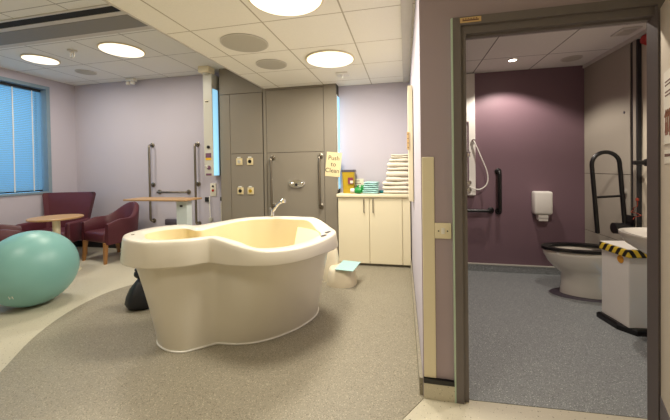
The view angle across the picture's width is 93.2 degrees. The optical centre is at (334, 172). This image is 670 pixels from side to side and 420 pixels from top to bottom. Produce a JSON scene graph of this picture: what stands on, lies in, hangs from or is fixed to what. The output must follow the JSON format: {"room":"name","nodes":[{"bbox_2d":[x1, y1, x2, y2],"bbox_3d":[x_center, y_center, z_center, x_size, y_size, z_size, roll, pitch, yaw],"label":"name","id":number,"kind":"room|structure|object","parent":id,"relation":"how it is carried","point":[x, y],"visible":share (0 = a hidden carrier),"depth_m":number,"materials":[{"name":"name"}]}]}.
{"room":"hospital room","nodes":[
{"label":"hospital room","id":0,"kind":"room"},
{"bbox_2d":[0,68,76,224],"bbox_3d":[-5.209,-0.112,2.679,0.250,2.870,6.170,-1,1,13],"label":"wall","id":1,"kind":"structure","parent":0,"point":[14,210],"depth_m":5.15,"materials":[{"name":"purple paint"}]},
{"bbox_2d":[0,76,51,196],"bbox_3d":[-4.862,-0.502,4.130,0.225,1.690,1.965,-1,1,13],"label":"window","id":2,"kind":"structure","parent":1,"relation":"in","point":[44,97],"depth_m":5.02,"materials":[{"name":"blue glass"}]},
{"bbox_2d":[0,82,42,193],"bbox_3d":[-4.865,-0.492,4.128,0.040,1.600,1.840,-1,1,13],"label":"blind","id":3,"kind":"object","parent":2,"relation":"attached to","point":[35,169],"visible":1,"depth_m":4.75,"materials":[{"name":"fabric"}]},
{"bbox_2d":[0,0,224,85],"bbox_3d":[-3.375,-1.528,2.145,3.595,0.120,5.970,-1,1,13],"label":"ceiling","id":4,"kind":"structure","parent":0,"point":[165,57],"depth_m":4.11,"materials":[{"name":"grey tile"}]},
{"bbox_2d":[20,54,60,64],"bbox_3d":[-3.848,-1.476,4.146,0.394,0.022,0.394,-1,1,13],"label":"recessed light","id":5,"kind":"object","parent":4,"relation":"in","point":[40,59],"visible":1,"depth_m":4.11,"materials":[{"name":"white plastic"}]},
{"bbox_2d":[0,4,125,32],"bbox_3d":[-3.401,-1.477,3.209,3.000,0.010,0.185,-1,1,13],"label":"ceiling vent","id":6,"kind":"object","parent":4,"relation":"in","point":[104,10],"visible":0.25,"depth_m":3.03,"materials":[{"name":"black metal"}]},
{"bbox_2d":[67,49,77,57],"bbox_3d":[-3.204,-1.445,3.865,0.100,0.096,0.100,-1,1,13],"label":"ceiling detector","id":7,"kind":"object","parent":4,"relation":"attached to","point":[73,51],"visible":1,"depth_m":3.85,"materials":[{"name":"white plastic"}]},
{"bbox_2d":[0,14,152,48],"bbox_3d":[-3.346,-1.480,3.458,3.000,0.012,0.315,-1,1,13],"label":"panel","id":8,"kind":"object","parent":4,"relation":"attached to","point":[121,23],"visible":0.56,"depth_m":3.31,"materials":[{"name":"grey metal"}]},
{"bbox_2d":[75,69,96,74],"bbox_3d":[-3.702,-1.490,4.713,0.264,0.014,0.264,-1,1,13],"label":"ceiling speaker","id":9,"kind":"object","parent":4,"relation":"attached to","point":[86,72],"visible":1,"depth_m":4.69},
{"bbox_2d":[97,42,145,57],"bbox_3d":[-2.599,-1.492,3.868,0.494,0.022,0.494,-1,1,13],"label":"recessed light","id":10,"kind":"object","parent":4,"relation":"in","point":[114,48],"visible":1,"depth_m":3.82,"materials":[{"name":"white plastic"}]},
{"bbox_2d":[125,78,136,84],"bbox_3d":[-3.263,-1.456,5.072,0.158,0.105,0.099,-1,1,13],"label":"emergency light","id":11,"kind":"object","parent":4,"relation":"attached to","point":[132,81],"visible":1,"depth_m":5.04,"materials":[{"name":"white plastic"}]},
{"bbox_2d":[198,66,214,74],"bbox_3d":[-1.864,-1.471,4.591,0.170,0.105,0.160,-1,1,13],"label":"junction box","id":12,"kind":"object","parent":4,"relation":"attached to","point":[205,70],"visible":0.97,"depth_m":4.53,"materials":[{"name":"beige plastic"}]},
{"bbox_2d":[74,73,411,257],"bbox_3d":[-1.709,-0.195,4.931,5.605,2.870,0.150,-1,1,13],"label":"wall","id":13,"kind":"structure","parent":0,"point":[116,123],"depth_m":5.07,"materials":[{"name":"purple paint"}]},
{"bbox_2d":[78,241,121,248],"bbox_3d":[-3.035,1.207,5.167,2.880,0.100,0.012,-1,1,13],"label":"baseboard","id":14,"kind":"structure","parent":13,"relation":"attached to","point":[80,243],"depth_m":5.39,"materials":[{"name":"rubber"}]},
{"bbox_2d":[148,143,155,222],"bbox_3d":[-2.952,0.167,5.090,0.076,1.296,0.092,-1,1,13],"label":"grab rail","id":15,"kind":"object","parent":13,"relation":"attached to","point":[153,220],"visible":1,"depth_m":5.05,"materials":[{"name":"metal"}]},
{"bbox_2d":[165,219,176,224],"bbox_3d":[-2.579,0.802,5.029,0.240,0.140,0.070,-1,1,13],"label":"pad","id":16,"kind":"object","parent":13,"relation":"attached to","point":[167,221],"visible":0.55,"depth_m":5.00,"materials":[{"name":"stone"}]},
{"bbox_2d":[156,190,190,193],"bbox_3d":[-2.572,0.307,5.008,0.611,0.076,0.092,-1,1,13],"label":"grab rail","id":17,"kind":"object","parent":13,"relation":"attached to","point":[158,191],"visible":1,"depth_m":4.97,"materials":[{"name":"metal"}]},
{"bbox_2d":[194,142,201,224],"bbox_3d":[-2.142,0.177,4.910,0.076,1.316,0.092,-1,1,13],"label":"grab rail","id":18,"kind":"object","parent":13,"relation":"attached to","point":[197,144],"visible":0.97,"depth_m":4.87,"materials":[{"name":"metal"}]},
{"bbox_2d":[205,196,212,221],"bbox_3d":[-1.957,0.559,4.902,0.115,0.390,0.040,-1,1,13],"label":"cable","id":19,"kind":"object","parent":13,"relation":"attached to","point":[207,199],"visible":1,"depth_m":4.89,"materials":[{"name":"plastic"}]},
{"bbox_2d":[203,73,220,175],"bbox_3d":[-1.823,-0.696,4.709,0.151,1.490,0.316,-1,1,13],"label":"column","id":20,"kind":"structure","parent":13,"relation":"attached to","point":[211,104],"depth_m":4.62,"materials":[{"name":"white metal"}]},
{"bbox_2d":[210,183,215,195],"bbox_3d":[-1.879,0.263,4.887,0.100,0.200,0.026,-1,1,13],"label":"wall socket","id":21,"kind":"object","parent":13,"relation":"attached to","point":[212,185],"visible":1,"depth_m":4.88,"materials":[{"name":"white plastic"}]},
{"bbox_2d":[219,68,339,255],"bbox_3d":[-0.812,-0.154,4.569,1.762,2.770,0.170,-1,1,13],"label":"wall","id":22,"kind":"structure","parent":0,"point":[294,125],"depth_m":4.48,"materials":[{"name":"beige laminate"}]},
{"bbox_2d":[102,0,263,88],"bbox_3d":[-1.627,-1.317,1.759,0.020,0.344,5.970,-1,1,13],"label":"trim","id":23,"kind":"structure","parent":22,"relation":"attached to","point":[111,4],"depth_m":2.71,"materials":[{"name":"white metal"}]},
{"bbox_2d":[236,157,242,164],"bbox_3d":[-1.391,-0.170,4.595,0.096,0.118,0.030,-1,1,13],"label":"outlet","id":24,"kind":"object","parent":22,"relation":"attached to","point":[238,159],"visible":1,"depth_m":4.59,"materials":[{"name":"beige plastic"}]},
{"bbox_2d":[237,186,243,193],"bbox_3d":[-1.375,0.255,4.598,0.096,0.118,0.030,-1,1,13],"label":"outlet","id":25,"kind":"object","parent":22,"relation":"attached to","point":[240,190],"visible":1,"depth_m":4.59,"materials":[{"name":"beige plastic"}]},
{"bbox_2d":[247,157,252,164],"bbox_3d":[-1.226,-0.172,4.558,0.096,0.118,0.030,-1,1,13],"label":"outlet","id":26,"kind":"object","parent":22,"relation":"attached to","point":[249,159],"visible":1,"depth_m":4.55,"materials":[{"name":"beige plastic"}]},
{"bbox_2d":[247,186,253,193],"bbox_3d":[-1.219,0.253,4.564,0.096,0.118,0.030,-1,1,13],"label":"outlet","id":27,"kind":"object","parent":22,"relation":"attached to","point":[250,189],"visible":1,"depth_m":4.56,"materials":[{"name":"beige plastic"}]},
{"bbox_2d":[270,155,275,207],"bbox_3d":[-0.886,0.129,4.456,0.076,0.756,0.092,-1,1,13],"label":"grab rail","id":28,"kind":"object","parent":22,"relation":"attached to","point":[272,157],"visible":0.96,"depth_m":4.41,"materials":[{"name":"metal"}]},
{"bbox_2d":[288,179,304,187],"bbox_3d":[-0.542,0.155,4.395,0.250,0.125,0.061,-1,1,13],"label":"shower valve","id":29,"kind":"object","parent":22,"relation":"attached to","point":[296,183],"visible":1,"depth_m":4.40,"materials":[{"name":"silver metal"}]},
{"bbox_2d":[318,153,323,208],"bbox_3d":[-0.203,0.115,4.303,0.076,0.766,0.092,-1,1,13],"label":"grab rail","id":30,"kind":"object","parent":22,"relation":"attached to","point":[320,155],"visible":1,"depth_m":4.27,"materials":[{"name":"metal"}]},
{"bbox_2d":[325,152,341,176],"bbox_3d":[-0.021,-0.112,4.303,0.243,0.350,0.004,-1,1,13],"label":"paper notice","id":31,"kind":"object","parent":22,"relation":"attached to","point":[333,159],"visible":1,"depth_m":4.30,"materials":[{"name":"yellow paper"}]},
{"bbox_2d":[336,95,340,189],"bbox_3d":[0.049,-0.415,4.376,0.012,1.290,0.153,-1,1,13],"label":"light","id":32,"kind":"object","parent":22,"relation":"attached to","point":[337,97],"visible":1,"depth_m":4.36,"materials":[{"name":"blue"}]},
{"bbox_2d":[0,246,646,419],"bbox_3d":[-1.455,1.327,1.765,7.640,0.103,6.170,-1,1,13],"label":"floor","id":33,"kind":"structure","parent":0,"point":[102,359],"depth_m":2.09,"materials":[{"name":"beige plastic"}]},
{"bbox_2d":[0,224,24,241],"bbox_3d":[-4.274,0.890,3.936,0.646,0.805,0.624,0,1,43],"label":"tub chair","id":34,"kind":"object","parent":33,"relation":"on","point":[6,231],"visible":0.41,"depth_m":3.87,"materials":[{"name":"red leather"}]},
{"bbox_2d":[0,230,79,307],"bbox_3d":[-2.948,0.925,3.090,0.716,0.716,0.716,-1,1,13],"label":"exercise ball","id":35,"kind":"object","parent":33,"relation":"on","point":[36,266],"visible":1,"depth_m":2.90,"materials":[{"name":"green rubber"}]},
{"bbox_2d":[26,214,83,270],"bbox_3d":[-3.570,0.923,4.068,0.560,0.714,0.560,-1,1,13],"label":"round table","id":36,"kind":"object","parent":33,"relation":"on","point":[55,219],"visible":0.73,"depth_m":4.03,"materials":[{"name":"brown wood"}]},
{"bbox_2d":[16,192,95,253],"bbox_3d":[-4.137,0.797,4.752,0.730,0.965,0.720,-1,1,-7],"label":"wingback chair","id":37,"kind":"object","parent":33,"relation":"on","point":[57,203],"visible":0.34,"depth_m":4.97,"materials":[{"name":"red leather"}]},
{"bbox_2d":[81,201,138,264],"bbox_3d":[-3.296,0.864,4.760,0.646,0.805,0.624,-1,1,25],"label":"tub chair","id":38,"kind":"object","parent":33,"relation":"on","point":[109,229],"visible":0.89,"depth_m":4.61,"materials":[{"name":"red leather"}]},
{"bbox_2d":[124,269,148,310],"bbox_3d":[-1.831,1.082,3.017,0.296,0.365,0.306,-1,1,-37],"label":"laundry bag","id":39,"kind":"object","parent":33,"relation":"on","point":[135,299],"visible":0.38,"depth_m":2.91,"materials":[{"name":"black plastic"}]},
{"bbox_2d":[123,197,201,224],"bbox_3d":[-2.278,0.799,4.219,0.940,0.918,0.340,-1,1,13],"label":"table","id":40,"kind":"object","parent":33,"relation":"on","point":[183,204],"visible":0.27,"depth_m":4.12,"materials":[{"name":"brown wood"}]},
{"bbox_2d":[120,216,337,352],"bbox_3d":[-0.784,0.851,2.670,1.588,0.804,1.269,-1,1,13],"label":"bathtub","id":41,"kind":"object","parent":33,"relation":"on","point":[248,280],"visible":1,"depth_m":2.27,"materials":[{"name":"beige plastic"}]},
{"bbox_2d":[144,219,320,247],"bbox_3d":[-0.779,0.769,2.666,1.300,0.608,1.039,-1,1,13],"label":"basin","id":42,"kind":"object","parent":41,"relation":"in","point":[234,233],"depth_m":2.88,"materials":[{"name":"beige plastic"}]},
{"bbox_2d":[269,198,285,216],"bbox_3d":[-0.577,0.351,3.183,0.196,0.185,0.059,-1,1,22],"label":"tap","id":43,"kind":"object","parent":41,"relation":"on","point":[283,200],"visible":1,"depth_m":3.18,"materials":[{"name":"silver metal"}]},
{"bbox_2d":[323,248,356,287],"bbox_3d":[0.043,1.031,3.553,0.395,0.395,0.340,-1,1,13],"label":"stool","id":44,"kind":"object","parent":33,"relation":"on","point":[334,278],"visible":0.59,"depth_m":3.43,"materials":[{"name":"beige plastic"}]},
{"bbox_2d":[335,260,359,271],"bbox_3d":[0.142,1.022,3.488,0.210,0.025,0.280,-1,1,21],"label":"pad","id":45,"kind":"object","parent":44,"relation":"on","point":[345,265],"visible":1,"depth_m":3.47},
{"bbox_2d":[338,197,410,266],"bbox_3d":[0.523,0.765,4.210,0.933,0.895,0.291,-1,1,13],"label":"cupboard","id":46,"kind":"object","parent":33,"relation":"on","point":[372,231],"visible":0.91,"depth_m":4.10,"materials":[{"name":"beige laminate"}]},
{"bbox_2d":[336,192,408,197],"bbox_3d":[0.513,0.294,4.215,0.951,0.047,0.300,-1,1,13],"label":"countertop","id":47,"kind":"structure","parent":46,"relation":"on","point":[362,195],"depth_m":4.07,"materials":[{"name":"beige laminate"}]},
{"bbox_2d":[341,170,355,192],"bbox_3d":[0.189,0.117,4.300,0.180,0.316,0.159,-1,1,13],"label":"box","id":48,"kind":"object","parent":47,"relation":"on","point":[348,176],"visible":0.95,"depth_m":4.24,"materials":[{"name":"yellow cardboard"}]},
{"bbox_2d":[350,187,361,193],"bbox_3d":[0.279,0.233,4.158,0.150,0.084,0.084,-1,1,10],"label":"bottle","id":49,"kind":"object","parent":47,"relation":"on","point":[358,190],"visible":1,"depth_m":4.13,"materials":[{"name":"green plastic"}]},
{"bbox_2d":[355,179,363,187],"bbox_3d":[0.312,0.177,4.382,0.170,0.188,0.023,-1,1,13],"label":"sign card","id":50,"kind":"object","parent":47,"relation":"on","point":[357,181],"visible":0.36,"depth_m":4.38,"materials":[{"name":"white paper"}]},
{"bbox_2d":[363,190,379,193],"bbox_3d":[0.477,0.246,4.181,0.200,0.049,0.210,-1,1,16],"label":"towel","id":51,"kind":"object","parent":47,"relation":"on","point":[364,191],"visible":0.88,"depth_m":4.09,"materials":[{"name":"teal fabric"}]},
{"bbox_2d":[363,185,378,189],"bbox_3d":[0.479,0.194,4.179,0.190,0.054,0.213,-1,1,11],"label":"towel","id":52,"kind":"object","parent":51,"relation":"on","point":[376,187],"visible":0.88,"depth_m":4.09,"materials":[{"name":"teal fabric"}]},
{"bbox_2d":[364,181,378,185],"bbox_3d":[0.482,0.141,4.178,0.180,0.049,0.210,-1,1,17],"label":"towel","id":53,"kind":"object","parent":52,"relation":"on","point":[368,183],"visible":1,"depth_m":4.09,"materials":[{"name":"teal fabric"}]},
{"bbox_2d":[383,190,408,193],"bbox_3d":[0.802,0.242,4.130,0.320,0.049,0.248,-1,1,13],"label":"towel","id":54,"kind":"object","parent":47,"relation":"on","point":[384,191],"visible":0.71,"depth_m":4.02,"materials":[{"name":"white fabric"}]},
{"bbox_2d":[382,181,407,189],"bbox_3d":[0.796,0.162,4.130,0.330,0.109,0.252,-1,1,14],"label":"towel","id":55,"kind":"object","parent":54,"relation":"on","point":[388,185],"visible":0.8,"depth_m":4.03,"materials":[{"name":"white fabric"}]},
{"bbox_2d":[386,177,407,180],"bbox_3d":[0.814,0.079,4.124,0.290,0.054,0.252,-1,1,12],"label":"towel","id":56,"kind":"object","parent":55,"relation":"on","point":[387,178],"visible":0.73,"depth_m":4.01,"materials":[{"name":"white fabric"}]},
{"bbox_2d":[386,171,407,176],"bbox_3d":[0.818,0.012,4.121,0.280,0.079,0.250,-1,1,14],"label":"towel","id":57,"kind":"object","parent":56,"relation":"on","point":[388,173],"visible":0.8,"depth_m":4.02,"materials":[{"name":"white fabric"}]},
{"bbox_2d":[387,167,407,170],"bbox_3d":[0.822,-0.051,4.119,0.270,0.044,0.251,-1,1,12],"label":"towel","id":58,"kind":"object","parent":57,"relation":"on","point":[388,168],"visible":0.91,"depth_m":4.02,"materials":[{"name":"white fabric"}]},
{"bbox_2d":[387,162,407,166],"bbox_3d":[0.821,-0.106,4.120,0.270,0.064,0.252,-1,1,13],"label":"towel","id":59,"kind":"object","parent":58,"relation":"on","point":[390,164],"visible":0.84,"depth_m":4.01,"materials":[{"name":"white fabric"}]},
{"bbox_2d":[389,158,407,161],"bbox_3d":[0.835,-0.163,4.115,0.240,0.049,0.250,-1,1,14],"label":"towel","id":60,"kind":"object","parent":59,"relation":"on","point":[394,159],"visible":0.85,"depth_m":4.01,"materials":[{"name":"white fabric"}]},
{"bbox_2d":[391,154,407,157],"bbox_3d":[0.844,-0.213,4.112,0.220,0.049,0.252,-1,1,13],"label":"towel","id":61,"kind":"object","parent":60,"relation":"on","point":[392,155],"visible":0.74,"depth_m":4.01,"materials":[{"name":"white fabric"}]},
{"bbox_2d":[541,242,601,302],"bbox_3d":[2.409,0.961,3.128,0.665,0.475,0.390,-1,1,13],"label":"toilet","id":62,"kind":"object","parent":33,"relation":"on","point":[579,265],"visible":0.66,"depth_m":3.03,"materials":[{"name":"white ceramic"}]},
{"bbox_2d":[596,241,646,336],"bbox_3d":[2.344,0.886,2.488,0.330,0.644,0.315,-1,1,5],"label":"bin","id":63,"kind":"object","parent":33,"relation":"on","point":[624,266],"visible":0.59,"depth_m":2.41,"materials":[{"name":"white plastic"}]},
{"bbox_2d":[106,0,646,88],"bbox_3d":[0.407,-1.224,1.308,4.145,0.140,5.970,-1,1,13],"label":"ceiling","id":64,"kind":"structure","parent":0,"point":[369,30],"depth_m":2.85,"materials":[{"name":"tile"}]},
{"bbox_2d":[220,33,268,51],"bbox_3d":[-0.819,-1.169,2.873,0.424,0.014,0.424,-1,1,13],"label":"ceiling speaker","id":65,"kind":"object","parent":64,"relation":"attached to","point":[241,42],"visible":1,"depth_m":2.83},
{"bbox_2d":[256,59,286,69],"bbox_3d":[-0.694,-1.179,3.459,0.334,0.014,0.334,-1,1,13],"label":"ceiling speaker","id":66,"kind":"object","parent":64,"relation":"attached to","point":[273,64],"visible":1,"depth_m":3.43},
{"bbox_2d":[248,0,323,15],"bbox_3d":[-0.330,-1.163,2.103,0.514,0.022,0.514,-1,1,13],"label":"recessed light","id":67,"kind":"object","parent":64,"relation":"in","point":[276,7],"visible":1,"depth_m":2.20,"materials":[{"name":"white plastic"}]},
{"bbox_2d":[305,50,354,67],"bbox_3d":[-0.051,-1.183,3.316,0.514,0.022,0.514,-1,1,13],"label":"recessed light","id":68,"kind":"object","parent":64,"relation":"in","point":[323,58],"visible":1,"depth_m":3.26,"materials":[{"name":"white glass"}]},
{"bbox_2d":[335,72,349,78],"bbox_3d":[0.091,-1.173,3.853,0.150,0.060,0.150,-1,1,13],"label":"smoke detector","id":69,"kind":"object","parent":64,"relation":"attached to","point":[339,74],"visible":1,"depth_m":3.82,"materials":[{"name":"white plastic"}]},
{"bbox_2d":[507,58,517,61],"bbox_3d":[1.888,-1.198,3.371,0.104,0.012,0.104,-1,1,13],"label":"recessed light","id":70,"kind":"object","parent":64,"relation":"in","point":[510,59],"visible":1,"depth_m":3.35,"materials":[{"name":"white plastic"}]},
{"bbox_2d":[560,55,582,61],"bbox_3d":[2.506,-1.206,3.357,0.194,0.014,0.194,-1,1,13],"label":"ceiling vent","id":71,"kind":"object","parent":64,"relation":"in","point":[575,57],"visible":1,"depth_m":3.33,"materials":[{"name":"grey metal"}]},
{"bbox_2d":[610,26,642,36],"bbox_3d":[2.470,-1.196,2.688,0.140,0.016,0.170,-1,1,13],"label":"ceiling vent","id":72,"kind":"object","parent":64,"relation":"in","point":[624,31],"visible":1,"depth_m":2.67,"materials":[{"name":"grey metal"}]},
{"bbox_2d":[616,29,636,35],"bbox_3d":[2.470,-1.190,2.689,0.090,0.004,0.110,-1,1,13],"label":"grille","id":73,"kind":"object","parent":72,"relation":"attached to","point":[623,32],"depth_m":2.68,"materials":[{"name":"grey metal"}]},
{"bbox_2d":[409,0,423,394],"bbox_3d":[0.855,-0.209,3.054,0.215,2.870,2.700,-1,1,13],"label":"wall","id":74,"kind":"structure","parent":0,"point":[416,217],"depth_m":2.23,"materials":[{"name":"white paint"}]},
{"bbox_2d":[400,0,412,82],"bbox_3d":[0.679,-1.195,3.015,0.082,0.012,2.520,-1,1,13],"label":"trim","id":75,"kind":"structure","parent":74,"relation":"attached to","point":[406,5],"depth_m":2.71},
{"bbox_2d":[407,85,413,200],"bbox_3d":[0.720,-0.267,3.053,0.054,1.050,0.419,-1,1,13],"label":"board","id":76,"kind":"object","parent":74,"relation":"attached to","point":[409,91],"visible":1,"depth_m":2.87,"materials":[{"name":"beige laminate"}]},
{"bbox_2d":[410,258,422,394],"bbox_3d":[0.750,1.177,3.024,0.020,0.097,2.550,-1,1,12],"label":"baseboard","id":77,"kind":"structure","parent":74,"relation":"attached to","point":[419,362],"depth_m":2.18,"materials":[{"name":"beige plastic"}]},
{"bbox_2d":[419,0,607,387],"bbox_3d":[1.536,-0.199,1.540,2.166,2.870,0.049,-1,1,13],"label":"wall","id":78,"kind":"structure","parent":0,"point":[435,16],"depth_m":1.73,"materials":[{"name":"paint"}]},
{"bbox_2d":[422,157,435,377],"bbox_3d":[0.519,0.524,1.750,0.064,1.221,0.008,-1,1,13],"label":"trim","id":79,"kind":"structure","parent":78,"relation":"attached to","point":[428,217],"depth_m":1.75,"materials":[{"name":"beige laminate"}]},
{"bbox_2d":[424,377,454,402],"bbox_3d":[0.575,1.192,1.742,0.167,0.112,0.020,-1,1,13],"label":"baseboard","id":80,"kind":"structure","parent":78,"relation":"attached to","point":[439,389],"depth_m":1.74,"materials":[{"name":"beige plastic"}]},
{"bbox_2d":[435,223,450,238],"bbox_3d":[0.589,0.317,1.727,0.086,0.086,0.015,-1,1,13],"label":"light switch","id":81,"kind":"object","parent":78,"relation":"attached to","point":[442,230],"visible":1,"depth_m":1.72,"materials":[{"name":"beige plastic"}]},
{"bbox_2d":[450,0,664,419],"bbox_3d":[1.117,0.205,1.630,0.975,2.072,0.073,-1,1,13],"label":"door frame","id":82,"kind":"structure","parent":78,"relation":"in","point":[610,12],"depth_m":1.60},
{"bbox_2d":[460,16,480,22],"bbox_3d":[0.713,-0.805,1.666,0.104,0.026,0.004,-1,1,13],"label":"label","id":83,"kind":"object","parent":82,"relation":"attached to","point":[476,18],"visible":1,"depth_m":1.67,"materials":[{"name":"brown"}]},
{"bbox_2d":[660,0,669,419],"bbox_3d":[1.312,0.237,1.150,0.047,1.995,0.856,0,1,36],"label":"open door","id":84,"kind":"structure","parent":82,"relation":"attached to","point":[665,8],"depth_m":1.43,"materials":[{"name":"beige laminate"}]},
{"bbox_2d":[664,68,669,144],"bbox_3d":[1.399,-0.284,1.315,0.006,0.320,0.285,0,1,36],"label":"poster","id":85,"kind":"object","parent":84,"relation":"attached to","point":[667,73],"visible":1,"depth_m":1.38,"materials":[{"name":"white paper"}]},
{"bbox_2d":[665,78,669,96],"bbox_3d":[1.408,-0.367,1.328,0.001,0.066,0.200,0,1,36],"label":"print","id":86,"kind":"object","parent":85,"relation":"attached to","point":[669,78],"depth_m":1.37},
{"bbox_2d":[664,149,669,162],"bbox_3d":[1.408,-0.069,1.323,0.003,0.060,0.260,0,1,36],"label":"notice","id":87,"kind":"object","parent":84,"relation":"attached to","point":[666,152],"visible":1,"depth_m":1.38,"materials":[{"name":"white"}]},
{"bbox_2d":[467,65,584,265],"bbox_3d":[2.176,-0.105,3.843,2.020,2.600,0.150,-1,1,13],"label":"wall","id":88,"kind":"structure","parent":0,"point":[529,123],"depth_m":3.75,"materials":[{"name":"purple paint"}]},
{"bbox_2d":[466,73,488,194],"bbox_3d":[1.692,-0.462,3.809,0.258,1.470,0.115,-1,1,13],"label":"shower","id":89,"kind":"object","parent":88,"relation":"attached to","point":[470,78],"visible":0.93,"depth_m":3.82,"materials":[{"name":"white plastic"}]},
{"bbox_2d":[467,207,493,212],"bbox_3d":[1.690,0.458,3.838,0.456,0.076,0.090,-1,1,13],"label":"grab rail","id":90,"kind":"object","parent":88,"relation":"attached to","point":[490,209],"visible":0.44,"depth_m":3.79,"materials":[{"name":"black plastic"}]},
{"bbox_2d":[495,168,501,213],"bbox_3d":[1.955,0.225,3.774,0.076,0.556,0.092,-1,1,13],"label":"grab rail","id":91,"kind":"object","parent":88,"relation":"attached to","point":[498,171],"visible":1,"depth_m":3.73,"materials":[{"name":"black plastic"}]},
{"bbox_2d":[468,262,559,274],"bbox_3d":[2.040,1.149,3.805,1.700,0.098,0.024,-1,1,13],"label":"baseboard","id":92,"kind":"structure","parent":88,"relation":"attached to","point":[489,267],"depth_m":3.78,"materials":[{"name":"grey plastic"}]},
{"bbox_2d":[532,191,552,220],"bbox_3d":[2.394,0.385,3.664,0.186,0.340,0.120,-1,1,13],"label":"dispenser","id":93,"kind":"object","parent":88,"relation":"attached to","point":[542,201],"visible":1,"depth_m":3.61,"materials":[{"name":"white plastic"}]},
{"bbox_2d":[584,39,641,243],"bbox_3d":[2.772,0.005,3.204,0.043,2.380,0.841,-1,1,13],"label":"wall","id":94,"kind":"structure","parent":0,"point":[613,83],"depth_m":3.11,"materials":[{"name":"beige paint"}]},
{"bbox_2d":[589,150,634,233],"bbox_3d":[2.523,0.220,2.905,0.327,0.855,0.100,-1,1,13],"label":"rail","id":95,"kind":"object","parent":94,"relation":"attached to","point":[628,221],"visible":0.84,"depth_m":2.89,"materials":[{"name":"black plastic"}]},
{"bbox_2d":[583,29,646,67],"bbox_3d":[2.606,-1.186,2.541,0.050,0.035,2.170,-1,1,13],"label":"trim","id":96,"kind":"structure","parent":94,"relation":"attached to","point":[639,35],"depth_m":3.01,"materials":[{"name":"grey metal"}]},
{"bbox_2d":[631,198,640,218],"bbox_3d":[2.647,0.317,2.800,0.065,0.188,0.093,-1,1,13],"label":"emergency pull cord","id":97,"kind":"object","parent":94,"relation":"hanging from","point":[636,199],"visible":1,"depth_m":2.79,"materials":[{"name":"red plastic"}]},
{"bbox_2d":[642,44,646,226],"bbox_3d":[2.717,-0.095,2.475,0.170,2.600,2.285,-1,1,13],"label":"wall","id":98,"kind":"structure","parent":0,"point":[644,47],"depth_m":2.75,"materials":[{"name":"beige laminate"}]},
{"bbox_2d":[618,227,646,254],"bbox_3d":[2.190,0.510,1.960,0.650,0.501,0.500,-1,1,13],"label":"basin","id":99,"kind":"object","parent":98,"relation":"attached to","point":[636,237],"visible":0.56,"depth_m":2.05,"materials":[{"name":"white ceramic"}]},
{"bbox_2d":[633,159,646,165],"bbox_3d":[2.604,-0.085,2.667,0.134,0.100,0.100,-1,1,13],"label":"rail","id":100,"kind":"object","parent":98,"relation":"attached to","point":[639,162],"visible":0.32,"depth_m":2.67,"materials":[{"name":"black plastic"}]},
{"bbox_2d":[640,34,646,44],"bbox_3d":[2.628,-1.126,2.670,0.065,0.100,0.100,-1,1,13],"label":"fire alarm","id":101,"kind":"object","parent":98,"relation":"attached to","point":[643,40],"visible":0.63,"depth_m":2.67,"materials":[{"name":"red plastic"}]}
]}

